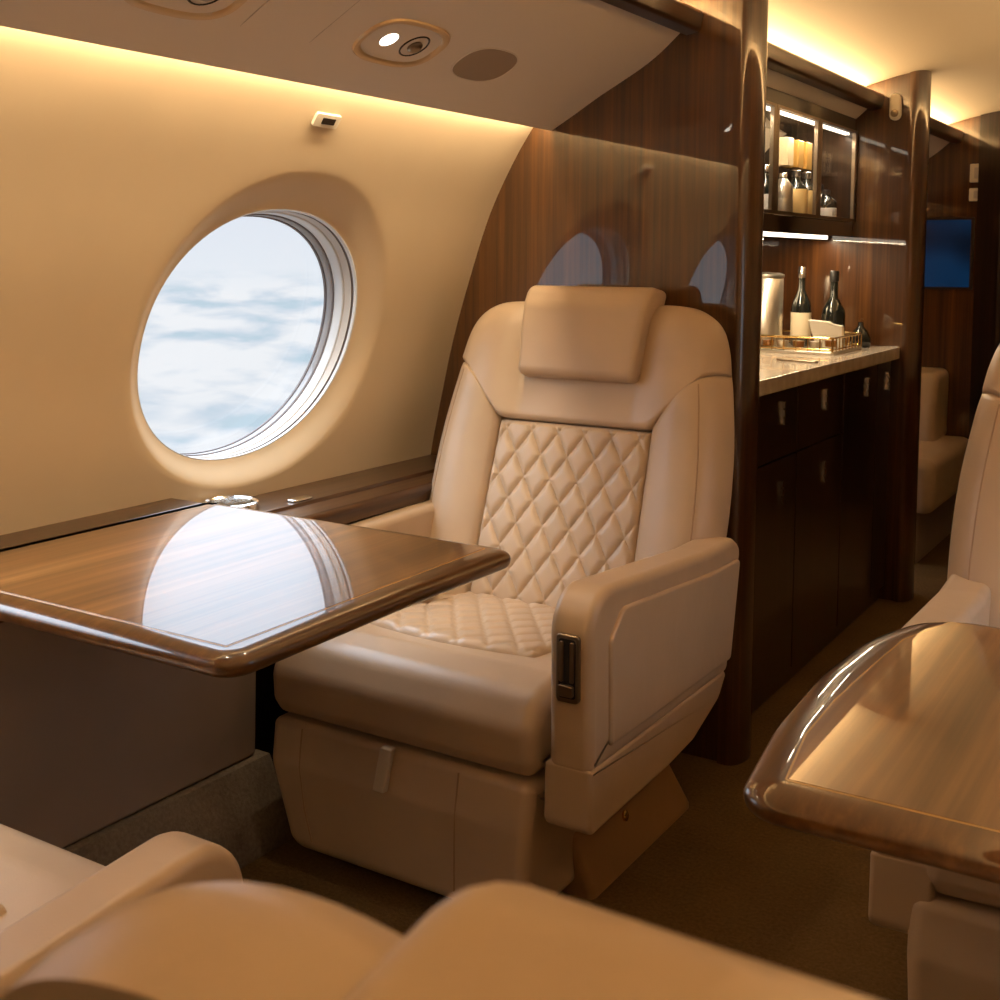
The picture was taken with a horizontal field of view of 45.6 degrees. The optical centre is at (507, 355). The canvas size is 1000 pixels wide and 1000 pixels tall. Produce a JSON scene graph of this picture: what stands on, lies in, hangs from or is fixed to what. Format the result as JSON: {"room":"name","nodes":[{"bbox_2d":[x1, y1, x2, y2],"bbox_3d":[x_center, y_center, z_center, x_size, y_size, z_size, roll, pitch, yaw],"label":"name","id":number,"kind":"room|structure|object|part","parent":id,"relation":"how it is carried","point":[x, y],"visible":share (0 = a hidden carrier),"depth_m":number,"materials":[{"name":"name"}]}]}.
{"room":"aircraft cabin","nodes":[
{"label":"aircraft cabin","id":0,"kind":"room"},
{"bbox_2d":[0,647,255,847],"bbox_3d":[-1.457,0.703,1.110,0.225,0.440,3.250,3,5,32],"label":"wall","id":1,"kind":"structure","parent":0,"point":[90,740],"depth_m":2.11,"materials":[{"name":"fabric"}]},
{"bbox_2d":[0,498,200,549],"bbox_3d":[-1.489,0.412,1.059,0.118,0.036,3.168,3,5,32],"label":"trim","id":2,"kind":"structure","parent":1,"relation":"attached to","point":[13,539],"depth_m":2.19,"materials":[{"name":"brown wood"}]},
{"bbox_2d":[62,749,292,868],"bbox_3d":[-1.422,1.003,1.123,0.300,0.160,3.270,3,5,32],"label":"baseboard","id":3,"kind":"structure","parent":1,"relation":"attached to","point":[239,808],"depth_m":2.31,"materials":[{"name":"carpet"}]},
{"bbox_2d":[0,515,375,679],"bbox_3d":[-1.144,0.512,1.390,0.010,0.099,4.080,3,5,32],"label":"trim","id":4,"kind":"structure","parent":1,"relation":"attached to","point":[22,649],"depth_m":1.96,"materials":[{"name":"wood"}]},
{"bbox_2d":[0,455,436,623],"bbox_3d":[-1.222,0.430,1.432,0.260,0.055,4.080,3,5,32],"label":"ledge","id":5,"kind":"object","parent":1,"relation":"attached to","point":[351,497],"depth_m":2.72,"materials":[{"name":"brown wood"}]},
{"bbox_2d":[201,496,259,509],"bbox_3d":[-0.574,0.311,2.466,0.120,0.023,0.120,3,5,32],"label":"cup holder","id":6,"kind":"object","parent":5,"relation":"on","point":[246,502],"visible":0.41,"depth_m":2.50,"materials":[{"name":"silver metal"}]},
{"bbox_2d":[0,502,510,677],"bbox_3d":[-0.461,0.355,1.910,0.719,0.057,0.674,3,5,32],"label":"table","id":7,"kind":"object","parent":5,"relation":"on","point":[210,589],"visible":1,"depth_m":1.79,"materials":[{"name":"brown wood"}]},
{"bbox_2d":[287,495,311,502],"bbox_3d":[-0.450,0.311,2.583,0.028,0.006,0.060,3,5,32],"label":"ledge latch","id":8,"kind":"object","parent":5,"relation":"on","point":[303,497],"visible":1,"depth_m":2.57,"materials":[{"name":"silver metal"}]},
{"bbox_2d":[0,26,532,534],"bbox_3d":[-1.153,-0.018,1.354,0.350,0.884,4.080,3,5,32],"label":"wall","id":9,"kind":"structure","parent":0,"point":[115,163],"depth_m":2.21,"materials":[{"name":"beige plastic"}]},
{"bbox_2d":[124,0,246,19],"bbox_3d":[-0.467,-0.538,1.742,0.116,0.066,0.227,3,5,32],"label":"light","id":10,"kind":"object","parent":9,"relation":"attached to","point":[140,4],"visible":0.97,"depth_m":1.80,"materials":[{"name":"beige"}]},
{"bbox_2d":[137,209,356,459],"bbox_3d":[-0.569,-0.042,2.557,0.252,0.545,0.640,3,5,32],"label":"window","id":11,"kind":"structure","parent":9,"relation":"in","point":[334,258],"depth_m":2.77,"materials":[{"name":"grey"}]},
{"bbox_3d":[-0.596,-0.041,2.574,0.177,0.522,0.616,3,5,32],"label":"frame","id":12,"kind":"part","parent":11,"relation":"part of","materials":[{"name":"grey"}]},
{"bbox_3d":[-0.574,-0.041,2.560,0.190,0.532,0.626,3,5,32],"label":"frame","id":13,"kind":"part","parent":11,"relation":"part of","materials":[{"name":"grey"}]},
{"bbox_2d":[241,0,359,42],"bbox_3d":[-0.335,-0.561,1.936,0.123,0.070,0.168,3,5,32],"label":"panel","id":14,"kind":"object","parent":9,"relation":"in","point":[304,20],"depth_m":1.95,"materials":[{"name":"beige plastic"}]},
{"bbox_2d":[311,112,341,128],"bbox_3d":[-0.358,-0.466,2.357,0.022,0.028,0.074,3,5,32],"label":"wall socket","id":15,"kind":"object","parent":9,"relation":"attached to","point":[320,119],"visible":1,"depth_m":2.35,"materials":[{"name":"beige plastic"}]},
{"bbox_2d":[352,19,449,67],"bbox_3d":[-0.192,-0.573,2.183,0.116,0.066,0.227,3,5,32],"label":"light","id":16,"kind":"object","parent":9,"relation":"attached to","point":[414,48],"visible":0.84,"depth_m":2.18,"materials":[{"name":"beige"}]},
{"bbox_3d":[-0.173,-0.576,2.215,0.031,0.025,0.031,3,5,32],"label":"nozzle knob","id":17,"kind":"part","parent":16,"relation":"part of","materials":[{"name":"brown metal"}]},
{"bbox_2d":[451,48,517,81],"bbox_3d":[-0.044,-0.592,2.420,0.096,0.055,0.182,3,5,32],"label":"ceiling speaker","id":18,"kind":"object","parent":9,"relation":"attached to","point":[484,64],"visible":1,"depth_m":2.42,"materials":[{"name":"brown plastic"}]},
{"bbox_2d":[765,128,785,151],"bbox_3d":[-0.118,-0.650,2.384,0.276,0.236,7.000,3,5,32],"label":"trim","id":19,"kind":"structure","parent":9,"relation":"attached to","point":[781,134],"depth_m":4.18,"materials":[{"name":"beige"}]},
{"bbox_2d":[255,663,287,770],"bbox_3d":[-0.435,0.645,2.877,0.100,0.600,0.830,3,5,32],"label":"wall","id":20,"kind":"structure","parent":0,"point":[267,708],"depth_m":2.63,"materials":[{"name":"black"}]},
{"bbox_2d":[431,0,732,760],"bbox_3d":[0.133,-0.015,3.027,0.944,1.900,0.110,3,5,32],"label":"wall","id":21,"kind":"structure","parent":0,"point":[631,189],"depth_m":2.83,"materials":[{"name":"brown wood"}]},
{"bbox_2d":[0,0,679,130],"bbox_3d":[-0.810,-0.532,1.101,0.367,0.241,4.080,3,5,32],"label":"ceiling panel","id":22,"kind":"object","parent":21,"relation":"attached to","point":[570,53],"depth_m":2.23,"materials":[{"name":"beige plastic"}]},
{"bbox_2d":[600,0,702,34],"bbox_3d":[-0.649,-0.628,0.993,0.044,0.054,4.080,3,5,32],"label":"trim","id":23,"kind":"structure","parent":21,"relation":"attached to","point":[676,15],"depth_m":2.57,"materials":[{"name":"brown wood"}]},
{"bbox_2d":[717,0,768,765],"bbox_3d":[0.554,0.009,2.761,0.054,1.900,0.124,3,5,32],"label":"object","id":24,"kind":"structure","parent":21,"relation":"attached to","point":[750,17],"depth_m":2.71,"materials":[{"name":"brown wood"}]},
{"bbox_2d":[240,533,950,999],"bbox_3d":[0.770,0.996,2.668,2.500,0.050,8.200,3,5,32],"label":"floor","id":25,"kind":"structure","parent":0,"point":[723,876],"depth_m":2.27,"materials":[{"name":"carpet"}]},
{"bbox_2d":[0,824,242,998],"bbox_3d":[-0.814,0.520,1.210,0.766,1.117,0.887,3,5,32],"label":"seat","id":26,"kind":"object","parent":25,"relation":"on","point":[49,893],"visible":0.41,"depth_m":1.31,"materials":[{"name":"leather"}]},
{"bbox_3d":[-0.829,0.650,1.308,0.410,0.070,0.415,3,5,32],"label":"quilted seat","id":27,"kind":"part","parent":26,"relation":"part of","materials":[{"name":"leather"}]},
{"bbox_2d":[0,824,105,931],"bbox_3d":[-0.786,0.698,1.381,0.606,0.157,0.547,3,5,32],"label":"seat cushion","id":28,"kind":"object","parent":26,"relation":"on","point":[34,871],"depth_m":1.43,"materials":[{"name":"leather"}]},
{"bbox_2d":[0,881,876,999],"bbox_3d":[0.310,0.625,0.552,0.796,1.028,0.830,3,5,32],"label":"seat","id":29,"kind":"object","parent":25,"relation":"on","point":[221,940],"visible":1,"depth_m":0.28,"materials":[{"name":"leather"}]},
{"bbox_2d":[273,285,739,899],"bbox_3d":[0.023,0.419,2.508,0.796,1.117,0.888,3,5,32],"label":"seat","id":30,"kind":"object","parent":25,"relation":"on","point":[524,722],"visible":0.94,"depth_m":2.31,"materials":[{"name":"leather"}]},
{"bbox_3d":[-0.267,0.508,2.732,0.059,0.300,0.480,3,5,32],"label":"armrest","id":31,"kind":"part","parent":30,"relation":"part of","materials":[{"name":"leather"}]},
{"bbox_2d":[273,594,550,775],"bbox_3d":[-0.070,0.619,2.408,0.606,0.157,0.547,3,5,32],"label":"seat cushion","id":32,"kind":"object","parent":30,"relation":"on","point":[461,683],"depth_m":2.21,"materials":[{"name":"leather"}]},
{"bbox_3d":[-0.027,0.560,2.472,0.410,0.070,0.415,3,5,32],"label":"quilted seat","id":33,"kind":"part","parent":30,"relation":"part of","materials":[{"name":"leather"}]},
{"bbox_3d":[0.098,0.519,1.972,0.028,0.093,0.009,3,5,32],"label":"latch lever","id":34,"kind":"part","parent":30,"relation":"part of","materials":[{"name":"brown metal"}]},
{"bbox_3d":[0.282,0.525,2.271,0.082,0.312,0.683,3,5,32],"label":"armrest","id":35,"kind":"part","parent":30,"relation":"part of","materials":[{"name":"leather"}]},
{"bbox_3d":[0.328,0.533,2.270,0.016,0.237,0.599,3,5,32],"label":"panel","id":36,"kind":"part","parent":30,"relation":"part of","materials":[{"name":"leather"}]},
{"bbox_2d":[752,361,890,712],"bbox_3d":[0.693,0.466,3.655,0.578,0.846,1.471,3,5,32],"label":"base cabinet","id":37,"kind":"object","parent":25,"relation":"on","point":[823,444],"visible":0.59,"depth_m":3.45,"materials":[{"name":"brown wood"}]},
{"bbox_3d":[0.661,0.582,3.096,0.018,0.605,0.465,3,5,32],"label":"door","id":38,"kind":"part","parent":37,"relation":"part of","materials":[{"name":"brown wood"}]},
{"bbox_3d":[0.664,0.184,3.063,0.018,0.182,0.465,3,5,32],"label":"door","id":39,"kind":"part","parent":37,"relation":"part of","materials":[{"name":"brown wood"}]},
{"bbox_3d":[0.730,0.362,3.163,0.008,0.060,0.009,3,5,32],"label":"handle","id":40,"kind":"part","parent":37,"relation":"part of","materials":[{"name":"silver metal"}]},
{"bbox_3d":[0.731,0.151,3.146,0.008,0.060,0.009,3,5,32],"label":"handle","id":41,"kind":"part","parent":37,"relation":"part of","materials":[{"name":"silver metal"}]},
{"bbox_3d":[0.900,0.552,3.479,0.018,0.605,0.430,3,5,32],"label":"door","id":42,"kind":"part","parent":37,"relation":"part of","materials":[{"name":"brown wood"}]},
{"bbox_3d":[0.902,0.155,3.447,0.018,0.182,0.430,3,5,32],"label":"door","id":43,"kind":"part","parent":37,"relation":"part of","materials":[{"name":"brown wood"}]},
{"bbox_3d":[0.925,0.338,3.476,0.008,0.060,0.009,3,5,32],"label":"handle","id":44,"kind":"part","parent":37,"relation":"part of","materials":[{"name":"silver metal"}]},
{"bbox_3d":[0.926,0.127,3.459,0.008,0.060,0.009,3,5,32],"label":"handle","id":45,"kind":"part","parent":37,"relation":"part of","materials":[{"name":"silver metal"}]},
{"bbox_2d":[759,342,899,396],"bbox_3d":[0.705,0.024,3.613,0.598,0.040,1.471,3,5,32],"label":"countertop","id":46,"kind":"structure","parent":37,"relation":"on","point":[775,376],"depth_m":3.43,"materials":[{"name":"stone"}]},
{"bbox_2d":[776,358,817,362],"bbox_3d":[0.842,0.014,3.456,0.130,0.006,0.024,5,6,43],"label":"bottle opener","id":47,"kind":"object","parent":46,"relation":"on","point":[777,359],"visible":1,"depth_m":3.45,"materials":[{"name":"brown metal"}]},
{"bbox_2d":[760,330,861,354],"bbox_3d":[0.946,-0.048,3.923,0.360,0.056,0.330,3,5,32],"label":"serving tray","id":48,"kind":"object","parent":46,"relation":"on","point":[854,346],"visible":0.62,"depth_m":3.78,"materials":[{"name":"gold metal"}]},
{"bbox_2d":[761,337,774,345],"bbox_3d":[0.842,-0.048,3.841,0.044,0.046,0.044,3,5,32],"label":"tumbler","id":49,"kind":"object","parent":48,"relation":"on","point":[765,342],"visible":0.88,"depth_m":3.83,"materials":[{"name":"clear glass"}]},
{"bbox_2d":[761,272,784,345],"bbox_3d":[0.863,-0.158,3.978,0.122,0.243,0.122,3,5,32],"label":"ice bucket","id":50,"kind":"object","parent":48,"relation":"on","point":[772,283],"visible":0.55,"depth_m":3.92,"materials":[{"name":"silver metal"}]},
{"bbox_3d":[0.864,-0.271,3.969,0.122,0.017,0.122,3,5,32],"label":"lid","id":51,"kind":"part","parent":50,"relation":"part of","materials":[{"name":"silver metal"}]},
{"bbox_2d":[776,334,789,346],"bbox_3d":[0.882,-0.045,3.810,0.044,0.046,0.044,3,5,32],"label":"tumbler","id":52,"kind":"object","parent":48,"relation":"on","point":[779,342],"visible":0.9,"depth_m":3.80,"materials":[{"name":"clear glass"}]},
{"bbox_2d":[792,335,804,346],"bbox_3d":[0.927,-0.043,3.788,0.044,0.046,0.044,3,5,32],"label":"tumbler","id":53,"kind":"object","parent":48,"relation":"on","point":[799,343],"visible":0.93,"depth_m":3.77,"materials":[{"name":"clear glass"}]},
{"bbox_2d":[790,267,810,345],"bbox_3d":[0.982,-0.166,3.974,0.067,0.262,0.067,3,5,32],"label":"bottle","id":54,"kind":"object","parent":48,"relation":"on","point":[801,304],"visible":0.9,"depth_m":3.95,"materials":[{"name":"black glass"}]},
{"bbox_2d":[809,335,822,347],"bbox_3d":[0.976,-0.041,3.763,0.044,0.046,0.044,3,5,32],"label":"tumbler","id":55,"kind":"object","parent":48,"relation":"on","point":[813,344],"visible":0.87,"depth_m":3.75,"materials":[{"name":"clear glass"}]},
{"bbox_2d":[809,320,843,347],"bbox_3d":[1.038,-0.072,3.872,0.117,0.092,0.041,1,5,9],"label":"napkin","id":56,"kind":"object","parent":48,"relation":"on","point":[819,328],"visible":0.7,"depth_m":3.86,"materials":[{"name":"beige paper"}]},
{"bbox_2d":[824,334,837,346],"bbox_3d":[1.037,-0.044,3.814,0.044,0.046,0.044,3,5,32],"label":"tumbler","id":57,"kind":"object","parent":48,"relation":"on","point":[827,342],"visible":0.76,"depth_m":3.80,"materials":[{"name":"clear glass"}]},
{"bbox_2d":[821,271,845,341],"bbox_3d":[1.083,-0.158,3.948,0.077,0.250,0.077,3,5,32],"label":"bottle","id":58,"kind":"object","parent":48,"relation":"on","point":[833,311],"visible":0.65,"depth_m":3.93,"materials":[{"name":"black glass"}]},
{"bbox_2d":[850,316,870,347],"bbox_3d":[1.206,-0.083,4.065,0.070,0.104,0.069,3,5,32],"label":"carafe","id":59,"kind":"object","parent":46,"relation":"on","point":[866,339],"visible":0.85,"depth_m":4.04,"materials":[{"name":"clear glass"}]},
{"bbox_3d":[1.117,0.432,3.819,0.018,0.792,0.380,3,5,32],"label":"door","id":60,"kind":"part","parent":37,"relation":"part of","materials":[{"name":"brown wood"}]},
{"bbox_3d":[1.164,0.100,3.840,0.008,0.060,0.009,3,5,32],"label":"handle","id":61,"kind":"part","parent":37,"relation":"part of","materials":[{"name":"silver metal"}]},
{"bbox_3d":[1.265,0.413,4.057,0.018,0.792,0.172,3,5,32],"label":"door","id":62,"kind":"part","parent":37,"relation":"part of","materials":[{"name":"brown wood"}]},
{"bbox_3d":[1.298,0.083,4.056,0.008,0.060,0.009,3,5,32],"label":"handle","id":63,"kind":"part","parent":37,"relation":"part of","materials":[{"name":"silver metal"}]},
{"bbox_2d":[868,344,999,999],"bbox_3d":[1.050,0.477,1.873,0.762,1.117,0.887,3,5,29],"label":"seat","id":64,"kind":"object","parent":25,"relation":"on","point":[951,920],"visible":0.46,"depth_m":1.70,"materials":[{"name":"leather"}]},
{"bbox_3d":[0.726,0.551,1.980,0.082,0.312,0.683,3,5,29],"label":"armrest","id":65,"kind":"part","parent":64,"relation":"part of","materials":[{"name":"leather"}]},
{"bbox_2d":[926,865,999,907],"bbox_3d":[0.977,0.678,1.760,0.606,0.157,0.547,3,5,29],"label":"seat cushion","id":66,"kind":"object","parent":64,"relation":"on","point":[944,888],"depth_m":1.66,"materials":[{"name":"leather"}]},
{"bbox_2d":[915,367,968,562],"bbox_3d":[1.527,0.421,5.100,0.755,0.710,0.795,3,5,32],"label":"seat","id":67,"kind":"object","parent":25,"relation":"on","point":[941,457],"visible":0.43,"depth_m":4.93,"materials":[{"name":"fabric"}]},
{"bbox_2d":[919,367,948,440],"bbox_3d":[1.618,0.213,5.329,0.630,0.331,0.284,3,5,32],"label":"cushion","id":68,"kind":"object","parent":67,"relation":"on","point":[934,381],"depth_m":5.09,"materials":[{"name":"leather"}]},
{"bbox_2d":[917,435,968,513],"bbox_3d":[1.523,0.468,5.098,0.755,0.214,0.780,3,5,32],"label":"seat cushion","id":69,"kind":"object","parent":67,"relation":"on","point":[941,457],"depth_m":4.74,"materials":[{"name":"leather"}]},
{"bbox_2d":[762,73,909,599],"bbox_3d":[0.982,-0.121,4.379,0.955,1.900,0.130,3,5,32],"label":"wall","id":70,"kind":"structure","parent":0,"point":[869,263],"depth_m":4.11,"materials":[{"name":"brown wood"}]},
{"bbox_2d":[767,68,866,118],"bbox_3d":[0.829,-0.789,3.478,0.104,0.095,1.470,3,5,32],"label":"trim","id":71,"kind":"structure","parent":70,"relation":"attached to","point":[775,80],"depth_m":3.63,"materials":[{"name":"beige wood"}]},
{"bbox_2d":[767,42,883,110],"bbox_3d":[0.879,-0.818,3.445,0.044,0.054,1.470,3,5,32],"label":"trim","id":72,"kind":"structure","parent":70,"relation":"attached to","point":[780,60],"depth_m":3.48,"materials":[{"name":"brown wood"}]},
{"bbox_2d":[889,93,901,119],"bbox_3d":[1.313,-0.842,4.024,0.040,0.090,0.027,3,5,32],"label":"wall lamp","id":73,"kind":"object","parent":70,"relation":"attached to","point":[895,107],"visible":1,"depth_m":4.02,"materials":[{"name":"beige plastic"}]},
{"bbox_2d":[893,70,931,601],"bbox_3d":[1.407,-0.096,4.112,0.051,1.900,0.142,3,5,32],"label":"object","id":74,"kind":"structure","parent":70,"relation":"attached to","point":[920,80],"depth_m":4.07,"materials":[{"name":"brown wood"}]},
{"bbox_2d":[929,134,949,157],"bbox_3d":[1.490,-0.819,4.793,0.367,0.241,1.200,3,5,32],"label":"trim","id":75,"kind":"structure","parent":70,"relation":"attached to","point":[936,144],"depth_m":5.13,"materials":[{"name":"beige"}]},
{"bbox_2d":[930,117,963,143],"bbox_3d":[1.652,-0.915,4.686,0.044,0.054,1.200,3,5,32],"label":"trim","id":76,"kind":"structure","parent":70,"relation":"attached to","point":[939,129],"depth_m":4.92,"materials":[{"name":"brown wood"}]},
{"bbox_2d":[768,0,999,124],"bbox_3d":[0.781,-0.809,2.521,1.140,0.103,8.200,3,5,32],"label":"ceiling","id":77,"kind":"structure","parent":0,"point":[865,42],"depth_m":3.46,"materials":[{"name":"beige paint"}]},
{"bbox_2d":[922,116,980,438],"bbox_3d":[1.675,-0.233,5.503,0.940,1.950,0.120,3,5,32],"label":"wall","id":78,"kind":"structure","parent":0,"point":[948,313],"depth_m":5.25,"materials":[{"name":"brown wood"}]},
{"bbox_2d":[924,217,974,289],"bbox_3d":[1.909,-0.453,5.262,0.290,0.316,0.014,3,5,32],"label":"monitor","id":79,"kind":"object","parent":78,"relation":"attached to","point":[949,257],"visible":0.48,"depth_m":5.23,"materials":[{"name":"blue glass"}]},
{"bbox_2d":[969,188,977,200],"bbox_3d":[2.038,-0.700,5.163,0.066,0.056,0.012,3,5,32],"label":"switch plate","id":80,"kind":"object","parent":78,"relation":"attached to","point":[973,192],"visible":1,"depth_m":5.17,"materials":[{"name":"beige plastic"}]},
{"bbox_2d":[970,164,978,181],"bbox_3d":[2.039,-0.792,5.155,0.066,0.080,0.012,3,5,32],"label":"switch plate","id":81,"kind":"object","parent":78,"relation":"attached to","point":[974,168],"visible":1,"depth_m":5.16,"materials":[{"name":"beige plastic"}]},
{"bbox_2d":[968,111,999,438],"bbox_3d":[2.125,-0.207,5.216,0.130,1.950,0.145,3,5,32],"label":"trim","id":82,"kind":"structure","parent":78,"relation":"attached to","point":[986,305],"depth_m":5.15,"materials":[{"name":"brown wood"}]},
{"bbox_3d":[0.300,-0.082,3.856,0.350,1.900,1.480,3,5,32],"label":"wall","id":83,"kind":"structure","parent":0,"visible":0},
{"bbox_2d":[763,87,857,238],"bbox_3d":[0.638,-0.638,3.603,0.432,0.546,1.471,3,5,32],"label":"upper cabinet","id":84,"kind":"object","parent":83,"relation":"attached to","point":[830,131],"visible":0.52,"depth_m":3.85,"materials":[{"name":"brown wood"}]},
{"bbox_2d":[764,164,773,214],"bbox_3d":[0.765,-0.491,3.523,0.053,0.150,0.053,3,5,32],"label":"bottle","id":85,"kind":"object","parent":84,"relation":"in","point":[766,177],"visible":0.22,"depth_m":3.50,"materials":[{"name":"clear glass"}]},
{"bbox_3d":[0.665,-0.553,3.255,0.012,0.312,0.382,3,5,32],"label":"door","id":86,"kind":"part","parent":84,"relation":"part of","materials":[{"name":"clear glass"}]},
{"bbox_2d":[774,173,792,215],"bbox_3d":[0.847,-0.493,3.655,0.061,0.135,0.061,3,5,32],"label":"bottle","id":87,"kind":"object","parent":84,"relation":"in","point":[785,188],"visible":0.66,"depth_m":3.63,"materials":[{"name":"silver metal"}]},
{"bbox_2d":[779,137,793,166],"bbox_3d":[0.864,-0.638,3.728,0.052,0.088,0.052,3,5,32],"label":"gift box","id":88,"kind":"object","parent":84,"relation":"on","point":[786,144],"visible":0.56,"depth_m":3.70,"materials":[{"name":"beige cardboard"}]},
{"bbox_2d":[763,233,827,238],"bbox_3d":[0.740,-0.364,3.550,0.016,0.008,1.391,3,5,32],"label":"light","id":89,"kind":"object","parent":84,"relation":"attached to","point":[764,234],"depth_m":3.84,"materials":[{"name":"beige plastic"}]},
{"bbox_2d":[788,140,803,168],"bbox_3d":[0.917,-0.645,3.812,0.052,0.088,0.052,3,5,32],"label":"gift box","id":90,"kind":"object","parent":84,"relation":"on","point":[798,158],"visible":0.51,"depth_m":3.79,"materials":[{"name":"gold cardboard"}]},
{"bbox_3d":[0.874,-0.579,3.590,0.012,0.312,0.404,3,5,32],"label":"door","id":91,"kind":"part","parent":84,"relation":"part of","materials":[{"name":"clear glass"}]},
{"bbox_2d":[790,170,807,217],"bbox_3d":[0.910,-0.509,3.750,0.075,0.152,0.075,3,5,32],"label":"bottle","id":92,"kind":"object","parent":84,"relation":"in","point":[800,191],"visible":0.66,"depth_m":3.72,"materials":[{"name":"clear glass"}]},
{"bbox_2d":[765,163,835,178],"bbox_3d":[0.618,-0.584,3.620,0.350,0.006,1.439,3,5,32],"label":"shelf","id":93,"kind":"object","parent":84,"relation":"attached to","point":[832,173],"depth_m":4.09,"materials":[{"name":"clear glass"}]},
{"bbox_2d":[798,142,811,170],"bbox_3d":[0.962,-0.650,3.884,0.052,0.088,0.052,3,5,32],"label":"gift box","id":94,"kind":"object","parent":84,"relation":"on","point":[807,164],"visible":0.56,"depth_m":3.86,"materials":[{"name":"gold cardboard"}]},
{"bbox_2d":[802,172,815,218],"bbox_3d":[0.965,-0.516,3.834,0.075,0.152,0.075,3,5,32],"label":"bottle","id":95,"kind":"object","parent":84,"relation":"in","point":[806,176],"visible":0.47,"depth_m":3.81,"materials":[{"name":"clear glass"}]},
{"bbox_2d":[820,190,836,220],"bbox_3d":[1.071,-0.505,3.998,0.069,0.105,0.069,3,5,32],"label":"bottle","id":96,"kind":"object","parent":84,"relation":"in","point":[828,204],"visible":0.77,"depth_m":3.97,"materials":[{"name":"clear glass"}]},
{"bbox_3d":[1.092,-0.606,3.941,0.012,0.312,0.418,3,5,32],"label":"door","id":97,"kind":"part","parent":84,"relation":"part of","materials":[{"name":"clear glass"}]},
{"bbox_3d":[1.426,0.440,1.508,0.120,0.055,7.000,3,5,32],"label":"trim","id":98,"kind":"structure","parent":0,"visible":0},
{"bbox_3d":[0.382,0.518,-0.098,0.118,0.036,3.168,3,5,32],"label":"trim","id":99,"kind":"structure","parent":98,"relation":"on","visible":0},
{"bbox_2d":[743,622,999,883],"bbox_3d":[0.678,0.420,1.205,0.749,0.057,0.674,3,5,32],"label":"table","id":100,"kind":"object","parent":99,"relation":"attached to","point":[894,750],"visible":1,"depth_m":1.17,"materials":[{"name":"brown wood"}]}
]}

